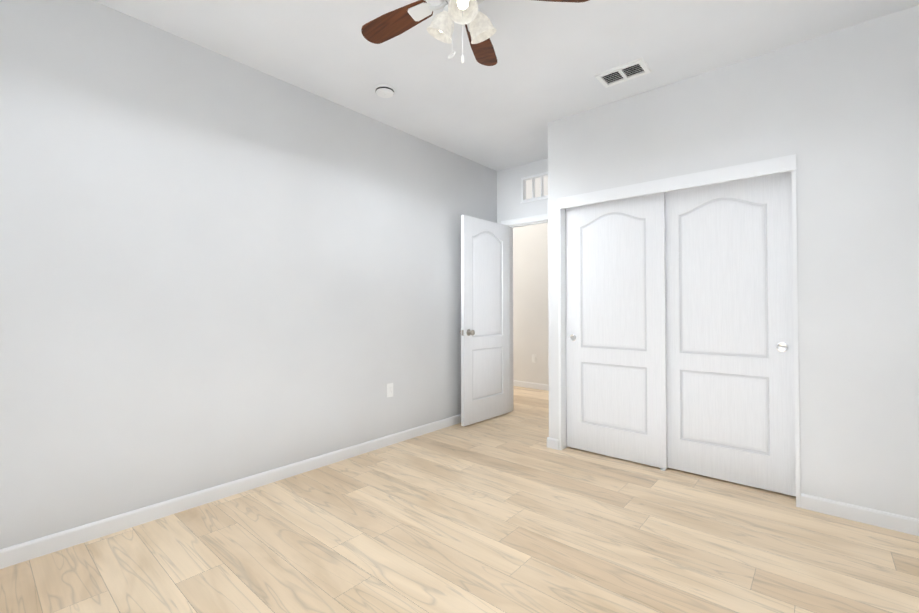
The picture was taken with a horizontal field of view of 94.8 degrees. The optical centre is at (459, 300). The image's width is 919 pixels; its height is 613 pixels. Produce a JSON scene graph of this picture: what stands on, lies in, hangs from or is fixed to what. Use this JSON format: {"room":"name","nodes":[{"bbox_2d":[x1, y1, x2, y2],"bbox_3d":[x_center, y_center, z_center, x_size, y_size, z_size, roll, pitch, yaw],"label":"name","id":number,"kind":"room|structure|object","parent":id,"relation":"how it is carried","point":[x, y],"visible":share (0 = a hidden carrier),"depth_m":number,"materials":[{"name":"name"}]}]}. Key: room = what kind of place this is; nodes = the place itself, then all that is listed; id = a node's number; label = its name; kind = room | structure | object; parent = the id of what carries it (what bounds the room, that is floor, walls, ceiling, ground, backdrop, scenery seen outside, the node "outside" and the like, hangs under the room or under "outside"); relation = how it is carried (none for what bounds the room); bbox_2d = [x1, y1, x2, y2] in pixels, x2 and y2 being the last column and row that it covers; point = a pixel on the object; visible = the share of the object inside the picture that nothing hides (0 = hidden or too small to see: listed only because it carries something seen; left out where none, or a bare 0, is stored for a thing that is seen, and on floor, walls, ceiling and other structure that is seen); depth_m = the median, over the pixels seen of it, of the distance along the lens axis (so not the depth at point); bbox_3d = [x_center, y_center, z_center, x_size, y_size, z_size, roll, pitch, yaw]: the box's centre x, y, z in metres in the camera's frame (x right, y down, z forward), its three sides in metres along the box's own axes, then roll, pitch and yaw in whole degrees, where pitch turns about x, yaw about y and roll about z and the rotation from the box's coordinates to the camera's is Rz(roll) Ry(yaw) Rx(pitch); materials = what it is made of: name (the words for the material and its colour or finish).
{"room":"empty bedroom","nodes":[
{"label":"empty bedroom","id":0,"kind":"room"},
{"bbox_2d":[0,0,496,548],"bbox_3d":[-1.130,-0.149,3.056,0.120,2.710,4.880,-1,-1,41],"label":"wall","id":1,"kind":"structure","parent":0,"point":[216,268],"depth_m":2.46,"materials":[{"name":"paint"}]},
{"bbox_2d":[0,414,460,568],"bbox_3d":[-1.069,1.164,2.981,0.040,0.082,4.640,-1,-1,41],"label":"baseboard","id":2,"kind":"structure","parent":1,"relation":"attached to","point":[30,550],"depth_m":2.42,"materials":[{"name":"white wood"}]},
{"bbox_2d":[387,383,392,396],"bbox_3d":[-0.587,0.755,3.576,0.008,0.115,0.070,-1,-1,41],"label":"electrical outlet","id":3,"kind":"object","parent":1,"relation":"attached to","point":[389,389],"visible":1,"depth_m":3.57,"materials":[{"name":"white plastic"}]},
{"bbox_2d":[0,386,918,612],"bbox_3d":[-0.220,1.258,3.188,6.140,0.100,6.300,-1,-1,41],"label":"floor","id":4,"kind":"structure","parent":0,"point":[510,512],"depth_m":2.04,"materials":[{"name":"brown wood"}]},
{"bbox_2d":[93,0,918,170],"bbox_3d":[-0.220,-1.551,3.236,6.140,0.100,6.300,-1,-1,41],"label":"ceiling","id":5,"kind":"structure","parent":0,"point":[553,58],"depth_m":2.54,"materials":[{"name":"paint"}]},
{"bbox_2d":[375,84,394,97],"bbox_3d":[-0.530,-1.483,3.003,0.142,0.046,0.142,-1,-1,41],"label":"smoke detector","id":6,"kind":"object","parent":5,"relation":"attached to","point":[385,90],"visible":1,"depth_m":2.97,"materials":[{"name":"white plastic"}]},
{"bbox_2d":[361,0,588,65],"bbox_3d":[-0.023,-1.224,1.702,1.026,0.607,1.034,-1,-1,41],"label":"fan","id":7,"kind":"object","parent":5,"relation":"hanging from","point":[481,30],"visible":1,"depth_m":1.79,"materials":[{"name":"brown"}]},
{"bbox_2d":[594,57,651,87],"bbox_3d":[1.081,-1.502,2.798,0.312,0.014,0.200,-1,-1,41],"label":"ceiling vent","id":8,"kind":"object","parent":5,"relation":"in","point":[633,69],"visible":1,"depth_m":2.78,"materials":[{"name":"white plastic"}]},
{"bbox_2d":[497,158,547,223],"bbox_3d":[0.863,-0.124,4.483,1.055,2.710,0.120,-1,-1,41],"label":"wall","id":9,"kind":"structure","parent":0,"point":[509,206],"depth_m":4.63,"materials":[{"name":"paint"}]},
{"bbox_2d":[460,215,509,425],"bbox_3d":[0.284,0.192,4.388,0.170,2.050,0.763,-1,-1,42],"label":"room door","id":10,"kind":"structure","parent":9,"relation":"in","point":[485,320],"depth_m":4.34,"materials":[{"name":"white wood"}]},
{"bbox_2d":[501,214,547,411],"bbox_3d":[0.858,0.167,4.483,0.896,2.128,0.160,-1,-1,41],"label":"door frame","id":11,"kind":"structure","parent":9,"relation":"attached to","point":[511,227],"depth_m":4.72,"materials":[{"name":"white wood"}]},
{"bbox_2d":[520,172,547,203],"bbox_3d":[0.886,-1.196,4.478,0.484,0.277,0.138,-1,-1,41],"label":"air vent","id":12,"kind":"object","parent":9,"relation":"in","point":[534,187],"depth_m":4.52,"materials":[{"name":"white metal"}]},
{"bbox_2d":[513,223,548,384],"bbox_3d":[1.788,-0.106,5.561,6.140,2.710,0.120,-1,-1,41],"label":"wall","id":13,"kind":"structure","parent":0,"point":[530,290],"depth_m":6.12,"materials":[{"name":"paint"}]},
{"bbox_2d":[513,380,548,390],"bbox_3d":[1.744,1.207,5.487,5.900,0.082,0.013,-1,-1,41],"label":"baseboard","id":14,"kind":"structure","parent":13,"relation":"attached to","point":[515,383],"depth_m":6.08,"materials":[{"name":"white wood"}]},
{"bbox_2d":[532,354,535,362],"bbox_3d":[1.069,0.828,6.074,0.070,0.115,0.008,-1,-1,41],"label":"outlet","id":15,"kind":"object","parent":13,"relation":"attached to","point":[533,358],"visible":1,"depth_m":6.07,"materials":[{"name":"white plastic"}]},
{"bbox_2d":[548,5,918,518],"bbox_3d":[1.905,-0.150,3.024,2.425,2.710,0.745,-1,-1,41],"label":"wall","id":16,"kind":"structure","parent":0,"point":[836,113],"depth_m":2.37,"materials":[{"name":"paint"}]},
{"bbox_2d":[547,437,558,447],"bbox_3d":[0.971,1.178,3.791,0.030,0.082,0.758,-1,-1,41],"label":"baseboard","id":17,"kind":"structure","parent":16,"relation":"attached to","point":[551,442],"depth_m":3.47,"materials":[{"name":"white wood"}]},
{"bbox_2d":[566,192,667,468],"bbox_3d":[1.185,0.205,3.273,0.762,1.985,0.038,-1,-1,41],"label":"closet door","id":18,"kind":"structure","parent":16,"relation":"in","point":[616,371],"depth_m":3.23,"materials":[{"name":"white wood"}]},
{"bbox_2d":[557,154,800,507],"bbox_3d":[1.631,-0.146,3.246,1.534,2.710,0.764,-1,-1,41],"label":"trim","id":19,"kind":"structure","parent":16,"relation":"attached to","point":[755,169],"depth_m":2.90,"materials":[{"name":"white wood"}]},
{"bbox_2d":[665,171,795,495],"bbox_3d":[1.760,0.198,2.837,0.762,1.985,0.038,-1,-1,41],"label":"closet door","id":20,"kind":"structure","parent":16,"relation":"in","point":[730,340],"depth_m":2.79,"materials":[{"name":"white wood"}]},
{"bbox_2d":[801,493,918,535],"bbox_3d":[2.269,1.150,2.191,0.778,0.082,0.013,-1,-1,41],"label":"baseboard","id":21,"kind":"structure","parent":16,"relation":"attached to","point":[887,520],"depth_m":2.27,"materials":[{"name":"white wood"}]}
]}

